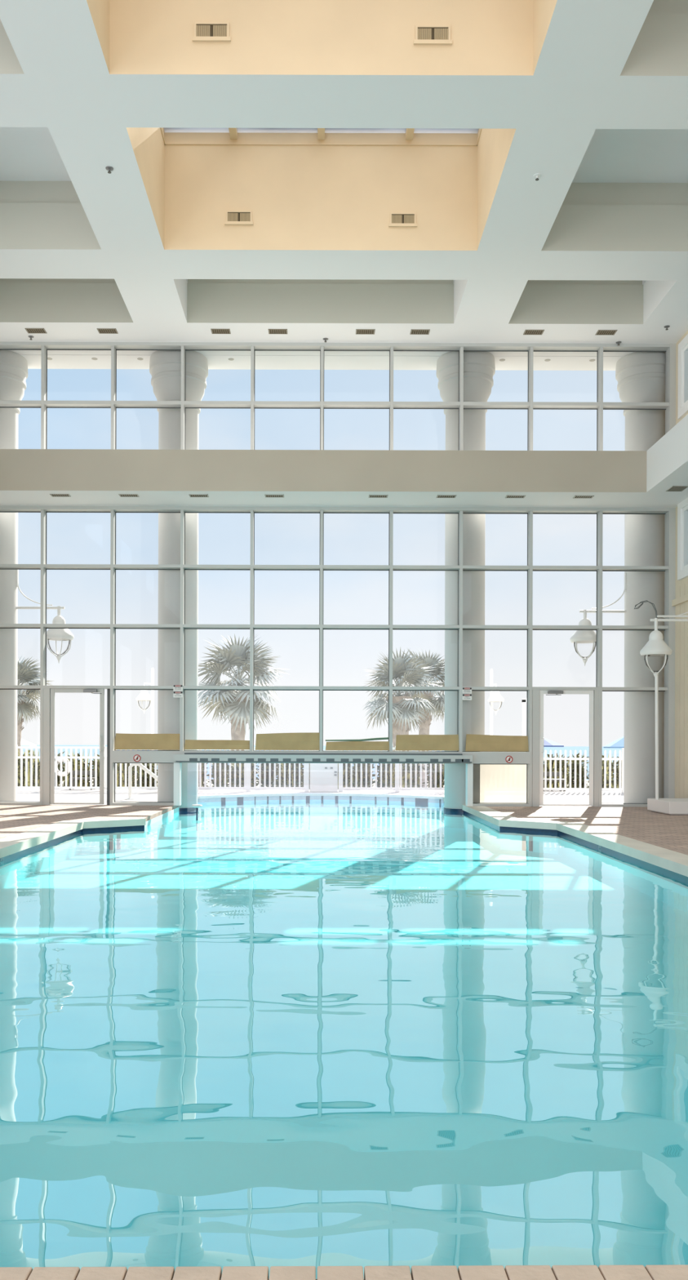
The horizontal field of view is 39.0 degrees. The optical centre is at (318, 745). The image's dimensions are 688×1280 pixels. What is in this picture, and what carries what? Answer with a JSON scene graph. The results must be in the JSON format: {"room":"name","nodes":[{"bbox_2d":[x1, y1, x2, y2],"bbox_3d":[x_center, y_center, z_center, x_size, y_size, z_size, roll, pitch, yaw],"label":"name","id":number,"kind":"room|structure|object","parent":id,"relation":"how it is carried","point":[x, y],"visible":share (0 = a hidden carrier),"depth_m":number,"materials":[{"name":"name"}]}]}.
{"room":"indoor swimming pool","nodes":[
{"label":"indoor swimming pool","id":0,"kind":"room"},
{"bbox_2d":[8,350,635,370],"bbox_3d":[0.022,-7.439,17.700,18.000,0.802,1.000,0,0,0],"label":"soffit","id":1,"kind":"structure","parent":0,"point":[61,359],"depth_m":17.75,"materials":[{"name":"white paint"}]},
{"bbox_2d":[0,0,687,343],"bbox_3d":[0.024,-7.940,6.025,12.600,1.800,22.450,0,0,0],"label":"ceiling","id":2,"kind":"structure","parent":0,"point":[590,97],"depth_m":13.60,"materials":[{"name":"white paint"}]},
{"bbox_2d":[24,328,46,333],"bbox_3d":[-4.813,-7.051,16.522,0.321,0.009,0.190,0,0,0],"label":"ceiling vent","id":3,"kind":"object","parent":2,"relation":"in","point":[28,330],"visible":1,"depth_m":16.50,"materials":[{"name":"brown metal"}]},
{"bbox_2d":[97,328,118,333],"bbox_3d":[-3.596,-7.047,16.522,0.321,0.009,0.190,0,0,0],"label":"ceiling vent","id":4,"kind":"object","parent":2,"relation":"in","point":[101,331],"visible":1,"depth_m":16.52,"materials":[{"name":"brown metal"}]},
{"bbox_2d":[192,22,231,41],"bbox_3d":[-1.126,-7.487,10.188,0.404,0.198,0.020,0,0,0],"label":"ceiling vent","id":5,"kind":"object","parent":2,"relation":"in","point":[203,31],"visible":1,"depth_m":10.19,"materials":[{"name":"beige metal"}]},
{"bbox_2d":[210,328,231,333],"bbox_3d":[-1.669,-7.042,16.522,0.321,0.009,0.190,0,0,0],"label":"ceiling vent","id":6,"kind":"object","parent":2,"relation":"in","point":[213,331],"visible":1,"depth_m":16.51,"materials":[{"name":"brown metal"}]},
{"bbox_2d":[224,210,253,225],"bbox_3d":[-1.136,-7.496,13.798,0.405,0.196,0.020,0,0,0],"label":"ceiling vent","id":7,"kind":"object","parent":2,"relation":"in","point":[233,217],"visible":1,"depth_m":13.80,"materials":[{"name":"white metal"}]},
{"bbox_2d":[268,328,287,333],"bbox_3d":[-0.698,-7.039,16.522,0.321,0.009,0.190,0,0,0],"label":"ceiling vent","id":8,"kind":"object","parent":2,"relation":"in","point":[270,331],"visible":1,"depth_m":16.52,"materials":[{"name":"brown metal"}]},
{"bbox_2d":[163,127,478,139],"bbox_3d":[0.031,-8.685,12.445,4.450,0.150,2.730,0,0,0],"label":"window","id":9,"kind":"structure","parent":2,"relation":"attached to","point":[233,132],"depth_m":13.75,"materials":[{"name":"glass"}]},
{"bbox_2d":[355,328,375,334],"bbox_3d":[0.790,-7.034,16.522,0.321,0.009,0.190,0,0,0],"label":"ceiling vent","id":10,"kind":"object","parent":2,"relation":"in","point":[358,331],"visible":1,"depth_m":16.53,"materials":[{"name":"brown metal"}]},
{"bbox_2d":[388,212,417,226],"bbox_3d":[1.195,-7.468,13.798,0.405,0.196,0.020,0,0,0],"label":"ceiling vent","id":11,"kind":"object","parent":2,"relation":"in","point":[397,219],"visible":1,"depth_m":13.80,"materials":[{"name":"beige metal"}]},
{"bbox_2d":[409,328,430,334],"bbox_3d":[1.720,-7.031,16.522,0.321,0.009,0.190,0,0,0],"label":"ceiling vent","id":12,"kind":"object","parent":2,"relation":"in","point":[413,331],"visible":1,"depth_m":16.52,"materials":[{"name":"brown metal"}]},
{"bbox_2d":[413,24,452,44],"bbox_3d":[1.196,-7.454,10.188,0.404,0.198,0.020,0,0,0],"label":"ceiling vent","id":13,"kind":"object","parent":2,"relation":"in","point":[425,34],"visible":1,"depth_m":10.19,"materials":[{"name":"beige metal"}]},
{"bbox_2d":[523,329,544,334],"bbox_3d":[3.655,-7.026,16.522,0.321,0.009,0.190,0,0,0],"label":"ceiling vent","id":14,"kind":"object","parent":2,"relation":"in","point":[526,331],"visible":1,"depth_m":16.52,"materials":[{"name":"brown metal"}]},
{"bbox_2d":[595,329,617,335],"bbox_3d":[4.889,-7.022,16.522,0.321,0.009,0.190,0,0,0],"label":"ceiling vent","id":15,"kind":"object","parent":2,"relation":"in","point":[604,332],"visible":1,"depth_m":16.52,"materials":[{"name":"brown metal"}]},
{"bbox_2d":[0,788,687,854],"bbox_3d":[-0.003,1.100,9.100,32.000,0.080,28.600,0,0,0],"label":"floor","id":16,"kind":"structure","parent":0,"point":[669,832],"depth_m":15.50,"materials":[{"name":"brick"}]},
{"bbox_2d":[0,350,27,801],"bbox_3d":[-5.888,-2.491,17.760,1.066,9.128,1.066,0,0,0],"label":"column","id":17,"kind":"structure","parent":16,"relation":"on","point":[13,366],"depth_m":17.53,"materials":[{"name":"white paint"}]},
{"bbox_2d":[15,569,40,608],"label":"bracket","id":18,"kind":"object","parent":17,"relation":"attached to","point":[16,571],"depth_m":17.72,"materials":[{"name":"white metal"}]},
{"bbox_2d":[46,604,74,662],"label":"lantern","id":19,"kind":"object","parent":17,"relation":"attached to","point":[60,634],"depth_m":17.65,"materials":[{"name":"white metal"}]},
{"bbox_2d":[46,614,74,640],"bbox_3d":[-4.748,-2.193,17.740,0.536,0.520,0.536,0,0,0],"label":"hood","id":20,"kind":"object","parent":19,"relation":"attached to","point":[53,634],"depth_m":17.60,"materials":[{"name":"white metal"}]},
{"bbox_2d":[68,770,95,790],"bbox_3d":[-5.603,0.847,23.000,0.560,0.494,0.360,0,0,0],"label":"bench","id":21,"kind":"object","parent":16,"relation":"on","point":[73,771],"visible":0.55,"depth_m":23.13,"materials":[{"name":"grey metal"}]},
{"bbox_2d":[17,744,157,789],"bbox_3d":[-5.666,0.517,22.200,4.615,1.052,0.100,0,0,0],"label":"fence","id":22,"kind":"object","parent":16,"relation":"on","point":[21,757],"visible":0.37,"depth_m":22.19,"materials":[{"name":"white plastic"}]},
{"bbox_2d":[54,758,70,776],"bbox_3d":[-5.888,0.493,22.275,0.410,0.440,0.106,0,0,0],"label":"life ring","id":23,"kind":"object","parent":22,"relation":"hanging from","point":[58,759],"visible":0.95,"depth_m":22.23,"materials":[{"name":"white plastic"}]},
{"bbox_2d":[125,763,157,799],"bbox_3d":[-3.297,0.692,18.900,0.937,0.716,0.180,0,0,0],"label":"handrail","id":24,"kind":"object","parent":16,"relation":"on","point":[130,767],"visible":0.7,"depth_m":18.87,"materials":[{"name":"white metal"}]},
{"bbox_2d":[149,350,208,827],"bbox_3d":[-2.573,-2.482,17.760,1.066,9.128,1.066,0,0,0],"label":"column","id":25,"kind":"structure","parent":16,"relation":"on","point":[165,366],"depth_m":17.45,"materials":[{"name":"white paint"}]},
{"bbox_2d":[197,746,309,791],"bbox_3d":[-1.771,0.529,22.200,3.093,1.052,0.100,0,0,0],"label":"fence","id":26,"kind":"object","parent":16,"relation":"on","point":[247,766],"visible":0.38,"depth_m":22.19,"materials":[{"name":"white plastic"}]},
{"bbox_2d":[310,750,337,791],"bbox_3d":[0.112,0.587,22.192,0.636,0.946,0.055,0,0,0],"label":"gate","id":27,"kind":"object","parent":26,"relation":"attached to","point":[323,776],"visible":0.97,"depth_m":22.18,"materials":[{"name":"white plastic"}]},
{"bbox_2d":[197,792,444,799],"bbox_3d":[0.047,1.080,20.819,5.700,0.052,1.564,0,0,0],"label":"trim","id":28,"kind":"structure","parent":16,"relation":"on","point":[235,795],"depth_m":20.97,"materials":[{"name":"white tile"}]},
{"bbox_2d":[0,806,687,1279],"bbox_3d":[0.016,1.295,11.635,6.520,0.370,19.330,0,0,0],"label":"swimming pool","id":29,"kind":"object","parent":16,"relation":"in","point":[282,1036],"visible":0.92,"depth_m":4.72,"materials":[{"name":"liquid"}]},
{"bbox_2d":[191,804,202,831],"bbox_3d":[-2.103,1.246,16.750,0.190,0.456,0.190,0,0,0],"label":"post","id":30,"kind":"object","parent":29,"relation":"on","point":[196,806],"visible":1,"depth_m":16.74,"materials":[{"name":"white metal"}]},
{"bbox_2d":[197,795,444,811],"bbox_3d":[0.046,1.233,20.687,5.160,0.255,1.286,0,0,0],"label":"trim","id":31,"kind":"structure","parent":29,"relation":"attached to","point":[357,802],"depth_m":20.98,"materials":[{"name":"blue tile"}]},
{"bbox_2d":[109,834,533,851],"bbox_3d":[0.029,1.360,13.597,5.906,0.220,0.108,0,0,0],"label":"trim","id":32,"kind":"structure","parent":29,"relation":"attached to","point":[118,836],"depth_m":13.58,"materials":[{"name":"blue tile"}]},
{"bbox_2d":[0,796,687,876],"bbox_3d":[0.017,1.101,10.927,7.120,0.094,18.514,0,0,0],"label":"pool edge","id":33,"kind":"structure","parent":29,"relation":"attached to","point":[672,860],"depth_m":11.72,"materials":[{"name":"stone"}]},
{"bbox_2d":[0,810,687,888],"bbox_3d":[0.016,1.204,11.002,6.580,0.112,18.123,0,0,0],"label":"trim","id":34,"kind":"structure","parent":29,"relation":"attached to","point":[674,877],"depth_m":11.94,"materials":[{"name":"blue tile"}]},
{"bbox_2d":[0,1264,687,1279],"bbox_3d":[0.007,1.091,1.893,7.820,0.067,0.275,0,0,0],"label":"pool edge","id":35,"kind":"structure","parent":16,"relation":"on","point":[657,1272],"depth_m":1.95,"materials":[{"name":"tile"}]},
{"bbox_2d":[338,746,444,791],"bbox_3d":[1.929,0.540,22.200,2.962,1.052,0.100,0,0,0],"label":"fence","id":36,"kind":"object","parent":16,"relation":"on","point":[398,766],"visible":0.38,"depth_m":22.19,"materials":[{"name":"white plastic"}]},
{"bbox_2d":[436,351,495,828],"bbox_3d":[2.669,-2.466,17.760,1.066,9.128,1.066,0,0,0],"label":"column","id":37,"kind":"structure","parent":16,"relation":"on","point":[479,367],"depth_m":17.45,"materials":[{"name":"white paint"}]},
{"bbox_2d":[543,772,565,791],"bbox_3d":[5.527,0.880,23.000,0.560,0.494,0.360,0,0,0],"label":"bench","id":38,"kind":"object","parent":16,"relation":"on","point":[548,773],"visible":0.24,"depth_m":22.99,"materials":[{"name":"grey metal"}]},
{"bbox_2d":[543,747,624,792],"bbox_3d":[6.128,0.569,22.200,5.410,1.018,0.100,0,0,0],"label":"fence","id":39,"kind":"object","parent":16,"relation":"on","point":[550,758],"visible":0.23,"depth_m":22.19,"materials":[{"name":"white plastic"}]},
{"bbox_2d":[615,351,665,803],"bbox_3d":[5.967,-2.456,17.760,1.066,9.128,1.066,0,0,0],"label":"column","id":40,"kind":"structure","parent":16,"relation":"on","point":[640,376],"depth_m":17.44,"materials":[{"name":"white paint"}]},
{"bbox_2d":[569,608,596,666],"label":"lantern","id":41,"kind":"object","parent":40,"relation":"attached to","point":[583,637],"depth_m":17.64,"materials":[{"name":"white metal"}]},
{"bbox_2d":[569,617,596,643],"bbox_3d":[4.861,-2.147,17.740,0.536,0.520,0.536,0,0,0],"label":"hood","id":42,"kind":"object","parent":41,"relation":"attached to","point":[580,636],"depth_m":17.60,"materials":[{"name":"white metal"}]},
{"bbox_2d":[602,573,626,613],"label":"bracket","id":43,"kind":"object","parent":40,"relation":"attached to","point":[625,574],"depth_m":17.73,"materials":[{"name":"white metal"}]},
{"bbox_2d":[634,600,687,799],"bbox_3d":[5.628,-0.883,15.550,1.190,3.500,0.493,0,0,0],"label":"lamp post","id":44,"kind":"object","parent":16,"relation":"on","point":[655,646],"visible":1,"depth_m":15.52,"materials":[{"name":"white metal"}]},
{"bbox_2d":[640,626,672,656],"bbox_3d":[5.398,-1.681,15.550,0.493,0.478,0.493,0,0,0],"label":"hood","id":45,"kind":"object","parent":44,"relation":"attached to","point":[655,646],"depth_m":15.43,"materials":[{"name":"white metal"}]},
{"bbox_2d":[647,798,687,815],"bbox_3d":[5.785,0.972,15.420,0.805,0.210,1.000,0,0,0],"label":"plinth","id":46,"kind":"object","parent":16,"relation":"on","point":[673,806],"visible":1,"depth_m":15.07,"materials":[{"name":"white"}]},
{"bbox_2d":[675,330,687,798],"bbox_3d":[6.413,-2.946,5.900,0.392,8.250,22.600,0,0,0],"label":"wall","id":47,"kind":"structure","parent":0,"point":[682,586],"depth_m":16.69,"materials":[{"name":"beige paint"}]},
{"bbox_2d":[0,506,675,806],"bbox_3d":[0.032,-1.555,17.045,12.495,5.230,0.300,0,0,0],"label":"window","id":48,"kind":"structure","parent":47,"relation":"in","point":[491,780],"depth_m":17.00,"materials":[{"name":"grey paint"}]},
{"bbox_2d":[43,688,110,804],"bbox_3d":[-4.241,0.023,17.029,1.196,2.049,0.311,0,0,0],"label":"door","id":49,"kind":"structure","parent":48,"relation":"attached to","point":[48,693],"depth_m":17.03,"materials":[{"name":"grey paint"}]},
{"bbox_2d":[115,733,179,750],"bbox_3d":[-3.015,-0.066,17.100,1.143,0.289,0.080,0,0,0],"label":"canvas panel","id":50,"kind":"object","parent":48,"relation":"attached to","point":[122,741],"visible":1,"depth_m":17.08,"materials":[{"name":"beige fabric"}]},
{"bbox_2d":[173,684,182,697],"bbox_3d":[-2.465,-0.948,16.990,0.164,0.222,0.013,0,0,0],"label":"sign","id":51,"kind":"object","parent":48,"relation":"attached to","point":[175,687],"visible":1,"depth_m":16.99,"materials":[{"name":"white"}]},
{"bbox_2d":[184,739,249,749],"bbox_3d":[-1.780,-0.012,17.100,1.169,0.171,0.080,0,0,0],"label":"canvas panel","id":52,"kind":"object","parent":48,"relation":"attached to","point":[189,744],"visible":1,"depth_m":17.08,"materials":[{"name":"beige fabric"}]},
{"bbox_2d":[255,732,319,750],"bbox_3d":[-0.541,-0.070,17.100,1.152,0.312,0.080,0,0,0],"label":"canvas panel","id":53,"kind":"object","parent":48,"relation":"attached to","point":[302,740],"visible":1,"depth_m":17.08,"materials":[{"name":"beige fabric"}]},
{"bbox_2d":[325,737,389,750],"bbox_3d":[0.697,-0.030,17.112,1.167,0.239,0.104,0,0,0],"label":"canvas panel","id":54,"kind":"object","parent":48,"relation":"attached to","point":[357,744],"visible":1,"depth_m":17.09,"materials":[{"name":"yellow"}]},
{"bbox_2d":[395,734,458,751],"bbox_3d":[1.929,-0.051,17.100,1.171,0.287,0.080,0,0,0],"label":"canvas panel","id":55,"kind":"object","parent":48,"relation":"attached to","point":[403,742],"visible":1,"depth_m":17.08,"materials":[{"name":"beige fabric"}]},
{"bbox_2d":[462,687,471,700],"bbox_3d":[2.592,-0.902,16.990,0.164,0.222,0.013,0,0,0],"label":"sign","id":56,"kind":"object","parent":48,"relation":"attached to","point":[467,691],"visible":1,"depth_m":16.99,"materials":[{"name":"white"}]},
{"bbox_2d":[465,733,528,751],"bbox_3d":[3.158,-0.045,17.100,1.167,0.302,0.080,0,0,0],"label":"canvas panel","id":57,"kind":"object","parent":48,"relation":"attached to","point":[473,742],"visible":1,"depth_m":17.08,"materials":[{"name":"beige fabric"}]},
{"bbox_2d":[532,689,599,806],"bbox_3d":[4.330,0.049,17.029,1.183,2.049,0.311,0,0,0],"label":"door","id":58,"kind":"structure","parent":48,"relation":"attached to","point":[537,695],"depth_m":17.01,"materials":[{"name":"grey paint"}]},
{"bbox_2d":[671,594,687,606],"bbox_3d":[6.207,-2.480,13.490,0.080,0.104,6.980,0,0,0],"label":"trim","id":59,"kind":"structure","parent":47,"relation":"attached to","point":[682,599],"depth_m":16.58,"materials":[{"name":"beige paint"}]},
{"bbox_2d":[677,497,687,580],"bbox_3d":[6.255,-3.514,14.670,0.150,1.340,4.140,0,0,0],"label":"window","id":60,"kind":"structure","parent":47,"relation":"in","point":[682,507],"depth_m":16.57,"materials":[{"name":"white paint"}]},
{"bbox_2d":[678,333,687,418],"bbox_3d":[6.264,-6.263,14.670,0.150,1.280,4.140,0,0,0],"label":"window","id":61,"kind":"structure","parent":47,"relation":"in","point":[683,344],"depth_m":16.57,"materials":[{"name":"white paint"}]},
{"label":"outside","id":62,"kind":"structure","parent":0,"visible":0},
{"bbox_2d":[22,744,622,780],"bbox_3d":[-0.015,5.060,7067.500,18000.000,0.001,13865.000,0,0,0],"label":"sea","id":63,"kind":"structure","parent":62,"point":[567,748],"depth_m":911.99,"materials":[{"name":"liquid"}]},
{"bbox_3d":[-6.441,-2.984,6.000,0.300,8.250,22.400,0,0,0],"label":"wall","id":64,"kind":"structure","parent":0,"visible":0},
{"bbox_2d":[49,493,71,497],"bbox_3d":[-4.324,-4.179,16.240,0.316,0.009,0.160,0,0,0],"label":"air vent","id":65,"kind":"object","parent":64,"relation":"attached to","point":[51,495],"visible":1,"depth_m":16.25,"materials":[{"name":"grey metal"}]},
{"bbox_2d":[118,493,139,497],"bbox_3d":[-3.177,-4.176,16.240,0.316,0.009,0.160,0,0,0],"label":"air vent","id":66,"kind":"object","parent":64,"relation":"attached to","point":[120,495],"visible":1,"depth_m":16.25,"materials":[{"name":"grey metal"}]},
{"bbox_2d":[188,493,208,497],"bbox_3d":[-2.006,-4.173,16.240,0.316,0.009,0.160,0,0,0],"label":"air vent","id":67,"kind":"object","parent":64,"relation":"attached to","point":[190,495],"visible":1,"depth_m":16.26,"materials":[{"name":"grey metal"}]},
{"bbox_2d":[264,494,284,497],"bbox_3d":[-0.744,-4.169,16.240,0.316,0.009,0.160,0,0,0],"label":"air vent","id":68,"kind":"object","parent":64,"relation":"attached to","point":[266,495],"visible":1,"depth_m":16.24,"materials":[{"name":"grey metal"}]},
{"bbox_2d":[0,342,675,450],"bbox_3d":[0.045,-5.945,17.082,12.495,2.190,0.225,0,0,0],"label":"window","id":69,"kind":"structure","parent":64,"relation":"in","point":[669,406],"depth_m":17.00,"materials":[{"name":"grey paint"}]},
{"bbox_2d":[0,413,687,507],"bbox_3d":[0.013,-4.510,6.000,12.700,0.680,22.400,0,0,0],"label":"beam","id":70,"kind":"structure","parent":64,"relation":"attached to","point":[28,477],"depth_m":15.95,"materials":[{"name":"white paint"}]},
{"bbox_2d":[368,494,387,497],"bbox_3d":[0.993,-4.164,16.240,0.316,0.009,0.160,0,0,0],"label":"air vent","id":71,"kind":"object","parent":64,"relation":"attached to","point":[370,495],"visible":1,"depth_m":16.23,"materials":[{"name":"grey metal"}]},
{"bbox_2d":[436,494,456,497],"bbox_3d":[2.131,-4.160,16.240,0.316,0.009,0.160,0,0,0],"label":"air vent","id":72,"kind":"object","parent":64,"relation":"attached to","point":[438,495],"visible":1,"depth_m":16.23,"materials":[{"name":"grey metal"}]},
{"bbox_2d":[505,495,525,497],"bbox_3d":[3.285,-4.157,16.240,0.316,0.009,0.160,0,0,0],"label":"air vent","id":73,"kind":"object","parent":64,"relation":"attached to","point":[507,496],"visible":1,"depth_m":16.25,"materials":[{"name":"grey metal"}]},
{"bbox_2d":[573,495,594,498],"bbox_3d":[4.423,-4.153,16.240,0.316,0.009,0.160,0,0,0],"label":"air vent","id":74,"kind":"object","parent":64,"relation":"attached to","point":[575,496],"visible":1,"depth_m":16.24,"materials":[{"name":"grey metal"}]},
{"bbox_2d":[666,485,687,491],"bbox_3d":[5.797,-4.149,15.708,0.260,0.009,0.320,0,0,0],"label":"air vent","id":75,"kind":"object","parent":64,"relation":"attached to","point":[674,488],"visible":1,"depth_m":15.70,"materials":[{"name":"grey metal"}]},
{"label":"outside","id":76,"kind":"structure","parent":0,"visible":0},
{"bbox_2d":[58,778,589,790],"bbox_3d":[-0.009,3.160,81.650,400.000,4.200,116.700,0,0,0],"label":"ground","id":77,"kind":"structure","parent":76,"point":[207,780],"depth_m":50.22,"materials":[{"name":"grey concrete"}]},
{"bbox_2d":[20,738,36,746],"bbox_3d":[-13.665,0.545,42.000,2.620,2.491,2.620,0,0,0],"label":"beach umbrella","id":78,"kind":"object","parent":77,"relation":"on","point":[24,743],"visible":0.19,"depth_m":41.65,"materials":[{"name":"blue fabric"}]},
{"bbox_2d":[17,748,39,786],"bbox_3d":[-7.262,0.741,24.207,1.030,1.510,0.724,0,0,-15],"label":"shrub","id":79,"kind":"object","parent":77,"relation":"on","point":[28,751],"visible":0.25,"depth_m":24.09,"materials":[{"name":"green plant"}]},
{"bbox_2d":[17,655,53,759],"bbox_3d":[-10.932,-0.832,35.079,2.914,5.021,2.805,0,0,0],"label":"palm tree","id":80,"kind":"object","parent":77,"relation":"on","point":[25,674],"visible":0.56,"depth_m":34.83,"materials":[{"name":"green plant"}]},
{"bbox_2d":[54,751,65,786],"bbox_3d":[-6.815,0.759,24.952,0.798,1.483,1.010,0,0,-22],"label":"shrub","id":81,"kind":"object","parent":77,"relation":"on","point":[59,754],"visible":0.15,"depth_m":24.81,"materials":[{"name":"green plant"}]},
{"bbox_2d":[62,749,94,786],"bbox_3d":[-6.060,0.796,24.198,0.988,1.490,0.767,0,0,-30],"label":"shrub","id":82,"kind":"object","parent":77,"relation":"on","point":[78,754],"visible":0.25,"depth_m":24.10,"materials":[{"name":"green plant"}]},
{"bbox_2d":[92,750,105,786],"bbox_3d":[-5.567,0.792,24.969,0.684,1.404,0.971,0,0,-37],"label":"shrub","id":83,"kind":"object","parent":77,"relation":"on","point":[98,759],"visible":0.13,"depth_m":24.79,"materials":[{"name":"green plant"}]},
{"bbox_2d":[116,763,142,786],"bbox_3d":[-4.845,0.811,24.210,0.952,1.377,0.752,0,0,-44],"label":"shrub","id":84,"kind":"object","parent":77,"relation":"on","point":[117,764],"visible":0.36,"depth_m":24.04,"materials":[{"name":"green plant"}]},
{"bbox_2d":[135,689,154,733],"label":"street lamp","id":85,"kind":"object","parent":77,"relation":"on","point":[144,695],"depth_m":30.09,"materials":[{"name":"white metal"}]},
{"bbox_2d":[135,684,152,701],"bbox_3d":[-5.397,-1.627,30.000,0.509,0.494,0.509,0,0,0],"label":"hood","id":86,"kind":"object","parent":85,"relation":"attached to","point":[144,695],"depth_m":29.87,"materials":[{"name":"white metal"}]},
{"bbox_2d":[136,763,157,786],"bbox_3d":[-4.426,0.845,24.964,0.930,1.381,0.722,0,0,38],"label":"shrub","id":87,"kind":"object","parent":77,"relation":"on","point":[148,764],"visible":0.26,"depth_m":24.80,"materials":[{"name":"green plant"}]},
{"bbox_2d":[198,763,208,786],"bbox_3d":[-3.172,0.755,24.955,0.894,1.518,0.706,0,0,23],"label":"shrub","id":88,"kind":"object","parent":77,"relation":"on","point":[202,764],"visible":0.05,"depth_m":24.80,"materials":[{"name":"green plant"}]},
{"bbox_2d":[208,749,234,786],"bbox_3d":[-2.432,0.792,24.212,0.677,1.526,0.872,0,0,16],"label":"shrub","id":89,"kind":"object","parent":77,"relation":"on","point":[213,764],"visible":0.29,"depth_m":24.06,"materials":[{"name":"green plant"}]},
{"bbox_2d":[198,633,288,750],"bbox_3d":[-2.925,-1.240,35.051,4.056,5.885,3.575,0,0,0],"label":"palm tree","id":90,"kind":"object","parent":77,"relation":"on","point":[236,704],"visible":0.83,"depth_m":34.50,"materials":[{"name":"green plant"}]},
{"bbox_2d":[227,763,258,786],"bbox_3d":[-1.928,0.788,24.936,1.049,1.439,0.738,0,0,9],"label":"shrub","id":91,"kind":"object","parent":77,"relation":"on","point":[233,764],"visible":0.28,"depth_m":24.83,"materials":[{"name":"green plant"}]},
{"bbox_2d":[256,763,284,786],"bbox_3d":[-1.231,0.806,24.194,0.814,1.412,1.030,0,0,1],"label":"shrub","id":92,"kind":"object","parent":77,"relation":"on","point":[262,764],"visible":0.32,"depth_m":24.03,"materials":[{"name":"green plant"}]},
{"bbox_2d":[275,763,303,786],"bbox_3d":[-0.688,0.841,24.946,1.008,1.417,0.782,0,0,-6],"label":"shrub","id":93,"kind":"object","parent":77,"relation":"on","point":[282,764],"visible":0.44,"depth_m":24.83,"materials":[{"name":"green plant"}]},
{"bbox_2d":[300,763,310,789],"bbox_3d":[-0.133,0.839,24.182,0.697,1.334,0.991,0,0,-14],"label":"shrub","id":94,"kind":"object","parent":77,"relation":"on","point":[302,778],"visible":0.05,"depth_m":24.20,"materials":[{"name":"green plant"}]},
{"bbox_2d":[337,763,354,789],"bbox_3d":[0.532,0.750,24.940,0.972,1.553,0.768,0,0,-21],"label":"shrub","id":95,"kind":"object","parent":77,"relation":"on","point":[344,764],"visible":0.2,"depth_m":24.85,"materials":[{"name":"green plant"}]},
{"bbox_2d":[347,750,375,787],"bbox_3d":[1.077,0.787,24.184,0.737,1.563,0.950,0,0,-28],"label":"shrub","id":96,"kind":"object","parent":77,"relation":"on","point":[358,764],"visible":0.33,"depth_m":24.04,"materials":[{"name":"green plant"}]},
{"bbox_2d":[373,749,395,787],"bbox_3d":[1.754,0.783,24.950,0.932,1.474,0.656,0,0,-36],"label":"shrub","id":97,"kind":"object","parent":77,"relation":"on","point":[383,764],"visible":0.44,"depth_m":24.81,"materials":[{"name":"green plant"}]},
{"bbox_2d":[363,647,443,765],"bbox_3d":[3.104,-0.944,36.090,3.225,5.391,3.124,0,0,0],"label":"palm tree","id":98,"kind":"object","parent":77,"relation":"on","point":[404,708],"visible":0.84,"depth_m":35.56,"materials":[{"name":"green plant"}]},
{"bbox_2d":[393,750,425,787],"bbox_3d":[2.266,0.801,24.198,0.721,1.447,0.913,0,0,-43],"label":"shrub","id":99,"kind":"object","parent":77,"relation":"on","point":[408,764],"visible":0.34,"depth_m":24.06,"materials":[{"name":"green plant"}]},
{"bbox_2d":[392,648,444,787],"bbox_3d":[4.310,-1.055,38.936,3.189,5.759,3.344,0,0,0],"label":"palm tree","id":100,"kind":"object","parent":77,"relation":"on","point":[439,704],"visible":0.41,"depth_m":38.60,"materials":[{"name":"green plant"}]},
{"bbox_2d":[422,763,444,787],"bbox_3d":[2.996,0.838,24.943,0.692,1.454,0.892,0,0,39],"label":"shrub","id":101,"kind":"object","parent":77,"relation":"on","point":[428,764],"visible":0.32,"depth_m":24.79,"materials":[{"name":"green plant"}]},
{"bbox_2d":[487,668,504,735],"bbox_3d":[5.464,-0.458,30.075,0.509,3.869,0.660,0,0,0],"label":"street lamp","id":102,"kind":"object","parent":77,"relation":"on","point":[495,696],"visible":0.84,"depth_m":30.16,"materials":[{"name":"white metal"}]},
{"bbox_2d":[487,685,504,702],"bbox_3d":[5.468,-1.595,30.000,0.509,0.494,0.509,0,0,0],"label":"hood","id":103,"kind":"object","parent":102,"relation":"attached to","point":[495,696],"depth_m":29.87,"materials":[{"name":"white metal"}]},
{"bbox_2d":[521,697,526,735],"bbox_3d":[5.672,0.118,26.000,0.466,2.757,0.080,0,0,0],"label":"post","id":104,"kind":"object","parent":77,"relation":"on","point":[523,700],"visible":0.24,"depth_m":25.96,"materials":[{"name":"white metal"}]},
{"bbox_2d":[543,737,564,746],"bbox_3d":[9.451,0.667,42.000,2.064,2.383,2.064,0,0,0],"label":"beach umbrella","id":105,"kind":"object","parent":77,"relation":"on","point":[547,743],"visible":0.24,"depth_m":41.27,"materials":[{"name":"blue fabric"}]},
{"bbox_2d":[543,747,573,787],"bbox_3d":[5.883,0.797,24.208,0.991,1.483,0.783,0,0,2],"label":"shrub","id":106,"kind":"object","parent":77,"relation":"on","point":[548,761],"visible":0.3,"depth_m":24.08,"materials":[{"name":"green plant"}]},
{"bbox_2d":[567,752,589,787],"bbox_3d":[6.638,0.834,24.966,0.752,1.490,0.969,0,0,-5],"label":"shrub","id":107,"kind":"object","parent":77,"relation":"on","point":[578,754],"visible":0.39,"depth_m":24.77,"materials":[{"name":"green plant"}]},
{"bbox_2d":[586,751,618,788],"bbox_3d":[7.095,0.830,24.193,0.952,1.404,0.670,0,0,-12],"label":"shrub","id":108,"kind":"object","parent":77,"relation":"on","point":[607,761],"visible":0.13,"depth_m":24.09,"materials":[{"name":"green plant"}]},
{"bbox_2d":[604,736,624,748],"bbox_3d":[13.576,0.593,42.000,2.263,2.555,2.263,0,0,0],"label":"beach umbrella","id":109,"kind":"object","parent":77,"relation":"on","point":[620,743],"visible":0.2,"depth_m":41.59,"materials":[{"name":"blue fabric"}]},
{"bbox_2d":[616,756,622,788],"bbox_3d":[7.881,0.849,24.948,0.737,1.377,0.933,0,0,-20],"label":"shrub","id":110,"kind":"object","parent":77,"relation":"on","point":[617,763],"visible":0.08,"depth_m":24.96,"materials":[{"name":"green plant"}]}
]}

